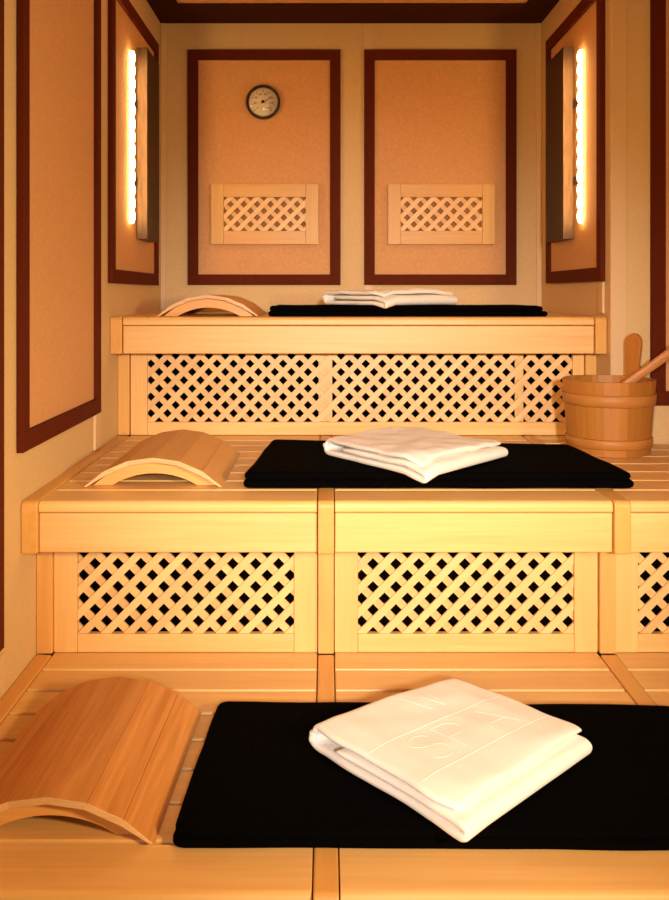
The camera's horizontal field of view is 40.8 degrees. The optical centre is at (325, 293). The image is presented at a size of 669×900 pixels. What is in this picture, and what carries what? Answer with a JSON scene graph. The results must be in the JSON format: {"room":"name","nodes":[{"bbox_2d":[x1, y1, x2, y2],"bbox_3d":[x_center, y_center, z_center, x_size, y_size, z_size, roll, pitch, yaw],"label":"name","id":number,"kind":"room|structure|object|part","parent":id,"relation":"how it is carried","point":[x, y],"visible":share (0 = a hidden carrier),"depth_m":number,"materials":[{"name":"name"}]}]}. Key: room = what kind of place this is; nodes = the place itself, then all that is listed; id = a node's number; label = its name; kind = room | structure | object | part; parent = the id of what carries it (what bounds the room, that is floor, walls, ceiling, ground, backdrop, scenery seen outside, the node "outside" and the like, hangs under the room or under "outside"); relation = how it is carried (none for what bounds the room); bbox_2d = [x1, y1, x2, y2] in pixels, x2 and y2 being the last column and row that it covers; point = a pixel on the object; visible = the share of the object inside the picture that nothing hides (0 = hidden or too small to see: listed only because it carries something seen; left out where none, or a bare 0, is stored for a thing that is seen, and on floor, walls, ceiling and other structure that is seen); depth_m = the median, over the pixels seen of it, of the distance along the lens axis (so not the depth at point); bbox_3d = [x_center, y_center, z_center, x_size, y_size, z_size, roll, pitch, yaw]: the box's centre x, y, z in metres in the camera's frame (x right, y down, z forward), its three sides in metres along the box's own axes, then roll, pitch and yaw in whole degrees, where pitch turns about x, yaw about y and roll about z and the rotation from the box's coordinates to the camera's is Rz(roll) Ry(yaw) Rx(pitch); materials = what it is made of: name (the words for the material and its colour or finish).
{"room":"sauna","nodes":[
{"label":"sauna","id":0,"kind":"room"},
{"bbox_2d":[0,0,159,699],"bbox_3d":[-0.770,0.066,1.258,0.100,2.501,5.515,0,0,0],"label":"wall","id":1,"kind":"structure","parent":0,"point":[25,473],"depth_m":2.17,"materials":[{"name":"beige paint"}]},
{"bbox_2d":[0,0,3,650],"bbox_3d":[-0.711,-0.148,1.564,0.016,1.842,0.808,0,0,0],"label":"wall panel","id":2,"kind":"object","parent":1,"relation":"attached to","point":[1,1],"visible":1,"depth_m":1.95,"materials":[{"name":"brown wood"}]},
{"bbox_2d":[0,652,4,695],"bbox_3d":[-0.718,0.843,1.998,0.004,0.086,0.025,0,0,0],"label":"trim","id":3,"kind":"structure","parent":1,"relation":"attached to","point":[2,657],"depth_m":1.99,"materials":[{"name":"brown wood"}]},
{"bbox_2d":[17,0,100,452],"bbox_3d":[-0.711,-0.349,2.454,0.016,1.439,0.727,0,0,0],"label":"wall panel","id":4,"kind":"object","parent":1,"relation":"attached to","point":[59,41],"visible":1,"depth_m":2.40,"materials":[{"name":"brown wood"}]},
{"bbox_2d":[93,412,100,450],"bbox_3d":[-0.715,0.428,2.810,0.010,0.112,0.070,0,0,0],"label":"trim","id":5,"kind":"structure","parent":1,"relation":"attached to","point":[97,418],"depth_m":2.79,"materials":[{"name":"brown wood"}]},
{"bbox_2d":[108,0,158,284],"bbox_3d":[-0.711,-0.543,3.377,0.016,1.014,0.823,0,0,0],"label":"wall panel","id":6,"kind":"object","parent":1,"relation":"attached to","point":[131,260],"visible":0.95,"depth_m":3.16,"materials":[{"name":"brown wood"}]},
{"bbox_2d":[130,48,158,242],"bbox_3d":[-0.694,-0.567,3.449,0.042,0.720,0.362,0,0,0],"label":"wall lamp","id":7,"kind":"object","parent":6,"relation":"attached to","point":[146,104],"visible":1,"depth_m":3.38,"materials":[{"name":"brown wood"},{"name":"glowing warm white light"}]},
{"bbox_3d":[-0.711,-0.422,3.337,0.005,0.030,0.094,0,0,0],"label":"mounting arm","id":8,"kind":"part","parent":7,"relation":"part of","materials":[{"name":"metal"}]},
{"bbox_3d":[-0.675,-0.567,3.510,0.003,0.712,0.233,0,0,0],"label":"plate","id":9,"kind":"part","parent":7,"relation":"part of","materials":[{"name":"brown wood"}]},
{"bbox_2d":[147,0,177,4],"bbox_3d":[-0.661,-1.181,1.182,0.116,0.007,4.964,0,0,0],"label":"trim","id":10,"kind":"structure","parent":1,"relation":"attached to","point":[151,2],"depth_m":3.63,"materials":[{"name":"brown wood"}]},
{"bbox_2d":[313,597,338,875],"bbox_3d":[0.450,1.366,1.258,2.540,0.100,5.515,0,0,0],"label":"floor","id":11,"kind":"structure","parent":0,"point":[318,654],"depth_m":3.28,"materials":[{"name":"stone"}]},
{"bbox_2d":[0,655,50,723],"bbox_3d":[-0.700,1.103,1.784,0.038,0.419,0.897,0,0,0],"label":"beam","id":12,"kind":"structure","parent":11,"relation":"on","point":[20,686],"depth_m":2.06,"materials":[{"name":"brown wood"}]},
{"bbox_2d":[0,652,316,899],"bbox_3d":[-0.350,1.105,1.799,0.658,0.419,0.912,0,0,0],"label":"bench","id":13,"kind":"object","parent":11,"relation":"on","point":[43,857],"visible":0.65,"depth_m":1.48,"materials":[{"name":"brown wood"}]},
{"bbox_2d":[0,677,200,843],"bbox_3d":[-0.449,0.858,1.700,0.352,0.075,0.464,0,0,2],"label":"headrest cover","id":14,"kind":"object","parent":13,"relation":"on","point":[109,753],"visible":1,"depth_m":1.64,"materials":[{"name":"brown wood"}]},
{"bbox_2d":[39,435,319,651],"bbox_3d":[-0.350,0.693,2.630,0.658,0.404,1.003,0,0,0],"label":"bench","id":15,"kind":"object","parent":13,"relation":"on","point":[150,562],"visible":0.8,"depth_m":2.25,"materials":[{"name":"brown wood"}]},
{"bbox_2d":[21,436,128,653],"bbox_3d":[-0.700,0.691,2.614,0.038,0.404,0.988,0,0,0],"label":"beam","id":16,"kind":"structure","parent":15,"relation":"attached to","point":[30,512],"depth_m":2.23,"materials":[{"name":"brown wood"}]},
{"bbox_3d":[-0.700,0.710,2.252,0.038,0.366,0.036,0,0,0],"label":"post","id":17,"kind":"part","parent":16,"relation":"part of","materials":[{"name":"brown wood"}]},
{"bbox_2d":[84,429,239,486],"bbox_3d":[-0.440,0.453,2.525,0.352,0.075,0.480,0,0,0],"label":"headrest cover","id":18,"kind":"object","parent":15,"relation":"on","point":[200,458],"visible":1,"depth_m":2.38,"materials":[{"name":"beige wood"}]},
{"bbox_3d":[-0.350,0.873,2.259,0.541,0.045,0.020,0,0,0],"label":"riser rail","id":19,"kind":"part","parent":15,"relation":"part of","materials":[{"name":"brown wood"}]},
{"bbox_2d":[318,436,333,653],"bbox_3d":[0.000,0.691,2.614,0.038,0.404,0.988,0,0,0],"label":"beam","id":20,"kind":"structure","parent":15,"relation":"attached to","point":[325,495],"depth_m":2.23,"materials":[{"name":"brown wood"}]},
{"bbox_3d":[0.000,0.710,2.252,0.038,0.366,0.036,0,0,0],"label":"post","id":21,"kind":"part","parent":20,"relation":"part of","materials":[{"name":"brown wood"}]},
{"bbox_2d":[123,312,593,434],"bbox_3d":[0.109,0.284,3.453,1.574,0.412,0.898,0,0,0],"label":"bench","id":22,"kind":"object","parent":15,"relation":"on","point":[211,380],"visible":0.89,"depth_m":3.13,"materials":[{"name":"brown wood"}]},
{"bbox_2d":[110,312,161,434],"bbox_3d":[-0.700,0.282,3.454,0.038,0.412,0.915,0,0,0],"label":"beam","id":23,"kind":"structure","parent":22,"relation":"attached to","point":[116,322],"depth_m":3.11,"materials":[{"name":"brown wood"}]},
{"bbox_3d":[-0.700,0.301,3.128,0.038,0.374,0.036,0,0,0],"label":"post","id":24,"kind":"part","parent":23,"relation":"part of","materials":[{"name":"brown wood"}]},
{"bbox_2d":[158,295,266,315],"bbox_3d":[-0.410,0.040,3.355,0.352,0.075,0.470,0,0,0],"label":"headrest cover","id":25,"kind":"object","parent":22,"relation":"on","point":[240,306],"visible":1,"depth_m":3.15,"materials":[{"name":"beige wood"}]},
{"bbox_3d":[-0.002,0.288,3.151,0.048,0.354,0.012,0,0,0],"label":"backing post","id":26,"kind":"part","parent":22,"relation":"part of","materials":[{"name":"brown wood"}]},
{"bbox_3d":[0.118,0.468,3.135,1.476,0.045,0.020,0,0,0],"label":"riser rail","id":27,"kind":"part","parent":22,"relation":"part of","materials":[{"name":"brown wood"}]},
{"bbox_2d":[268,305,547,315],"bbox_3d":[0.284,0.059,3.330,0.970,0.037,0.466,0,0,0],"label":"towel","id":28,"kind":"object","parent":22,"relation":"on","point":[278,310],"visible":0.99,"depth_m":3.10,"materials":[{"name":"fabric"}]},
{"bbox_2d":[322,288,457,308],"bbox_3d":[0.246,0.014,3.318,0.388,0.071,0.383,0,0,-37],"label":"towel","id":29,"kind":"object","parent":28,"relation":"on","point":[383,298],"visible":1,"depth_m":3.20,"materials":[{"name":"fabric"}]},
{"bbox_3d":[0.675,0.288,3.151,0.030,0.354,0.012,0,0,0],"label":"backing post","id":30,"kind":"part","parent":22,"relation":"part of","materials":[{"name":"brown wood"}]},
{"bbox_2d":[313,655,338,899],"bbox_3d":[0.000,1.103,1.784,0.038,0.419,0.897,0,0,0],"label":"beam","id":31,"kind":"structure","parent":11,"relation":"on","point":[325,878],"depth_m":1.43,"materials":[{"name":"brown wood"}]},
{"bbox_2d":[335,652,668,899],"bbox_3d":[0.350,1.105,1.799,0.657,0.419,0.912,0,0,0],"label":"bench","id":32,"kind":"object","parent":11,"relation":"on","point":[523,677],"visible":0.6,"depth_m":1.43,"materials":[{"name":"brown wood"}]},
{"bbox_2d":[173,701,668,850],"bbox_3d":[0.246,0.878,1.676,0.994,0.035,0.476,0,0,0],"label":"towel","id":33,"kind":"object","parent":32,"relation":"on","point":[258,780],"visible":0.67,"depth_m":1.54,"materials":[{"name":"fabric"}]},
{"bbox_2d":[309,678,591,841],"bbox_3d":[0.235,0.830,1.675,0.392,0.060,0.396,0,0,-41],"label":"towel","id":34,"kind":"object","parent":33,"relation":"on","point":[460,754],"visible":1,"depth_m":1.60,"materials":[{"name":"fabric"}]},
{"bbox_2d":[332,435,612,651],"bbox_3d":[0.350,0.693,2.630,0.657,0.404,1.003,0,0,0],"label":"bench","id":35,"kind":"object","parent":32,"relation":"on","point":[417,569],"visible":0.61,"depth_m":2.25,"materials":[{"name":"brown wood"}]},
{"bbox_2d":[244,439,633,487],"bbox_3d":[0.300,0.469,2.488,0.985,0.043,0.527,0,0,4],"label":"towel","id":36,"kind":"object","parent":35,"relation":"on","point":[283,463],"visible":0.69,"depth_m":2.27,"materials":[{"name":"fabric"}]},
{"bbox_2d":[323,426,507,482],"bbox_3d":[0.256,0.421,2.445,0.396,0.068,0.438,0,0,-39],"label":"towel","id":37,"kind":"object","parent":36,"relation":"on","point":[422,454],"visible":1,"depth_m":2.35,"materials":[{"name":"fabric"}]},
{"bbox_3d":[0.350,0.873,2.259,0.540,0.045,0.020,0,0,0],"label":"riser rail","id":38,"kind":"part","parent":35,"relation":"part of","materials":[{"name":"brown wood"}]},
{"bbox_2d":[523,436,630,653],"bbox_3d":[0.700,0.691,2.614,0.038,0.404,0.988,0,0,0],"label":"beam","id":39,"kind":"structure","parent":35,"relation":"attached to","point":[621,514],"depth_m":2.23,"materials":[{"name":"brown wood"}]},
{"bbox_3d":[0.700,0.710,2.252,0.038,0.366,0.036,0,0,0],"label":"post","id":40,"kind":"part","parent":39,"relation":"part of","materials":[{"name":"brown wood"}]},
{"bbox_2d":[601,655,655,704],"bbox_3d":[0.700,1.103,1.784,0.038,0.419,0.897,0,0,0],"label":"beam","id":41,"kind":"structure","parent":11,"relation":"on","point":[628,682],"depth_m":2.08,"materials":[{"name":"brown wood"}]},
{"bbox_2d":[614,652,668,705],"bbox_3d":[1.169,1.105,1.799,0.894,0.419,0.912,0,0,0],"label":"bench","id":42,"kind":"object","parent":11,"relation":"on","point":[650,670],"visible":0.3,"depth_m":2.14,"materials":[{"name":"brown wood"}]},
{"bbox_2d":[534,435,668,651],"bbox_3d":[1.169,0.693,2.630,0.894,0.404,1.003,0,0,0],"label":"bench","id":43,"kind":"object","parent":42,"relation":"on","point":[642,575],"visible":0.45,"depth_m":2.25,"materials":[{"name":"brown wood"}]},
{"bbox_2d":[547,312,606,374],"bbox_3d":[0.916,0.282,3.454,0.038,0.412,0.915,0,0,0],"label":"beam","id":44,"kind":"structure","parent":43,"relation":"on","point":[600,323],"depth_m":3.00,"materials":[{"name":"brown wood"}]},
{"bbox_3d":[0.916,0.301,3.128,0.038,0.374,0.036,0,0,0],"label":"post","id":45,"kind":"part","parent":44,"relation":"part of","materials":[{"name":"brown wood"}]},
{"bbox_2d":[562,333,656,457],"bbox_3d":[0.884,0.308,2.815,0.283,0.364,0.283,0,0,0],"label":"bucket","id":46,"kind":"object","parent":43,"relation":"on","point":[605,416],"visible":0.98,"depth_m":2.71,"materials":[{"name":"brown wood"}]},
{"bbox_2d":[621,348,668,382],"bbox_3d":[1.060,0.238,2.785,0.452,0.453,0.080,0,0,0],"label":"ladle","id":47,"kind":"object","parent":46,"relation":"in","point":[663,357],"visible":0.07,"depth_m":2.78,"materials":[{"name":"brown wood"}]},
{"bbox_3d":[1.169,0.873,2.259,0.778,0.045,0.020,0,0,0],"label":"riser rail","id":48,"kind":"part","parent":43,"relation":"part of","materials":[{"name":"brown wood"}]},
{"bbox_2d":[160,23,540,596],"bbox_3d":[0.108,0.066,3.965,1.657,2.501,0.100,0,0,0],"label":"wall","id":49,"kind":"structure","parent":0,"point":[180,37],"depth_m":3.92,"materials":[{"name":"beige paint"}]},
{"bbox_2d":[160,23,165,308],"bbox_3d":[-0.708,-0.555,3.909,0.023,1.242,0.012,0,0,0],"label":"trim","id":50,"kind":"structure","parent":49,"relation":"attached to","point":[162,25],"depth_m":3.90,"materials":[{"name":"brown wood"}]},
{"bbox_2d":[188,49,340,284],"bbox_3d":[-0.269,-0.550,3.908,0.663,1.022,0.012,0,0,0],"label":"wall panel","id":51,"kind":"object","parent":49,"relation":"attached to","point":[300,144],"visible":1,"depth_m":3.91,"materials":[{"name":"brown wood"}]},
{"bbox_2d":[246,84,279,119],"bbox_3d":[-0.272,-0.832,3.896,0.149,0.149,0.025,0,0,0],"label":"thermometer","id":52,"kind":"object","parent":51,"relation":"attached to","point":[262,102],"visible":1,"depth_m":3.90,"materials":[{"name":"brown"}]},
{"bbox_2d":[211,184,318,244],"bbox_3d":[-0.264,-0.344,3.895,0.464,0.260,0.028,0,0,0],"label":"vent grille","id":53,"kind":"object","parent":51,"relation":"attached to","point":[241,214],"visible":1,"depth_m":3.88,"materials":[{"name":"brown wood"}]},
{"bbox_3d":[-0.264,-0.446,3.895,0.354,0.056,0.026,0,0,0],"label":"rail","id":54,"kind":"part","parent":53,"relation":"part of","materials":[{"name":"brown wood"}]},
{"bbox_3d":[-0.264,-0.243,3.895,0.354,0.058,0.026,0,0,0],"label":"rail","id":55,"kind":"part","parent":53,"relation":"part of","materials":[{"name":"brown wood"}]},
{"bbox_2d":[150,3,554,22],"bbox_3d":[0.108,-1.181,3.789,1.655,0.007,0.249,0,0,0],"label":"ceiling","id":56,"kind":"structure","parent":49,"relation":"attached to","point":[182,12],"depth_m":3.75,"materials":[{"name":"brown wood"}]},
{"bbox_2d":[363,23,372,289],"bbox_3d":[0.183,-0.555,3.912,0.041,1.242,0.004,0,0,0],"label":"trim","id":57,"kind":"structure","parent":49,"relation":"attached to","point":[367,27],"depth_m":3.91,"materials":[{"name":"brown wood"}]},
{"bbox_2d":[364,49,516,284],"bbox_3d":[0.496,-0.550,3.908,0.661,1.022,0.012,0,0,0],"label":"wall panel","id":58,"kind":"object","parent":49,"relation":"attached to","point":[432,116],"visible":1,"depth_m":3.91,"materials":[{"name":"brown wood"}]},
{"bbox_2d":[388,184,494,244],"bbox_3d":[0.498,-0.344,3.895,0.462,0.260,0.028,0,0,0],"label":"vent grille","id":59,"kind":"object","parent":58,"relation":"attached to","point":[418,214],"visible":1,"depth_m":3.88,"materials":[{"name":"brown wood"}]},
{"bbox_3d":[0.498,-0.243,3.895,0.352,0.058,0.026,0,0,0],"label":"rail","id":60,"kind":"part","parent":59,"relation":"part of","materials":[{"name":"brown wood"}]},
{"bbox_3d":[0.498,-0.446,3.895,0.352,0.056,0.026,0,0,0],"label":"rail","id":61,"kind":"part","parent":59,"relation":"part of","materials":[{"name":"brown wood"}]},
{"bbox_2d":[536,23,541,306],"bbox_3d":[0.924,-0.555,3.909,0.023,1.242,0.012,0,0,0],"label":"trim","id":62,"kind":"structure","parent":49,"relation":"attached to","point":[538,25],"depth_m":3.90,"materials":[{"name":"brown wood"}]},
{"bbox_2d":[177,0,527,2],"bbox_3d":[0.450,-1.235,1.258,2.540,0.100,5.515,0,0,0],"label":"ceiling","id":63,"kind":"structure","parent":0,"point":[178,1],"depth_m":3.65,"materials":[{"name":"brown wood"}]},
{"bbox_2d":[541,0,668,657],"bbox_3d":[1.278,0.066,3.490,0.683,2.501,1.050,0,0,0],"label":"wall","id":64,"kind":"structure","parent":0,"point":[579,298],"depth_m":2.96,"materials":[{"name":"beige paint"}]},
{"bbox_2d":[526,0,558,4],"bbox_3d":[0.875,-1.181,3.195,0.122,0.007,0.939,0,0,0],"label":"trim","id":65,"kind":"structure","parent":64,"relation":"attached to","point":[529,2],"depth_m":3.63,"materials":[{"name":"brown wood"}]},
{"bbox_2d":[546,47,582,242],"bbox_3d":[0.911,-0.567,3.449,0.042,0.720,0.382,0,0,0],"label":"wall lamp","id":66,"kind":"object","parent":64,"relation":"attached to","point":[561,103],"visible":1,"depth_m":3.39,"materials":[{"name":"metal"}]},
{"bbox_3d":[0.892,-0.567,3.510,0.003,0.712,0.253,0,0,0],"label":"plate","id":67,"kind":"part","parent":66,"relation":"part of","materials":[{"name":"brown wood"}]},
{"bbox_3d":[0.928,-0.712,3.328,0.005,0.030,0.094,0,0,0],"label":"mounting arm","id":68,"kind":"part","parent":66,"relation":"part of","materials":[{"name":"metal"}]},
{"bbox_3d":[0.928,-0.422,3.328,0.005,0.030,0.094,0,0,0],"label":"mounting arm","id":69,"kind":"part","parent":66,"relation":"part of","materials":[{"name":"metal"}]},
{"bbox_2d":[546,0,604,282],"bbox_3d":[0.928,-0.551,3.394,0.016,1.014,0.755,0,0,0],"label":"wall panel","id":70,"kind":"object","parent":64,"relation":"attached to","point":[581,258],"visible":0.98,"depth_m":3.20,"materials":[{"name":"brown wood"}]},
{"bbox_2d":[598,282,604,313],"bbox_3d":[0.932,0.013,3.042,0.010,0.107,0.045,0,0,0],"label":"trim","id":71,"kind":"structure","parent":64,"relation":"attached to","point":[601,285],"depth_m":3.03,"materials":[{"name":"brown wood"}]},
{"bbox_2d":[611,0,626,375],"bbox_3d":[0.964,-0.346,2.962,0.052,1.660,0.006,0,0,0],"label":"trim","id":72,"kind":"structure","parent":64,"relation":"attached to","point":[618,7],"depth_m":2.96,"materials":[{"name":"brown wood"}]},
{"bbox_2d":[650,0,668,405],"bbox_3d":[1.319,-0.351,2.956,0.503,1.435,0.016,0,0,0],"label":"wall panel","id":73,"kind":"object","parent":64,"relation":"attached to","point":[659,9],"visible":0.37,"depth_m":2.95,"materials":[{"name":"brown wood"}]},
{"bbox_3d":[1.319,-0.351,2.962,0.428,1.360,0.004,0,0,0],"label":"inset panel","id":74,"kind":"part","parent":73,"relation":"part of","materials":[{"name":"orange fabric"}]}
]}

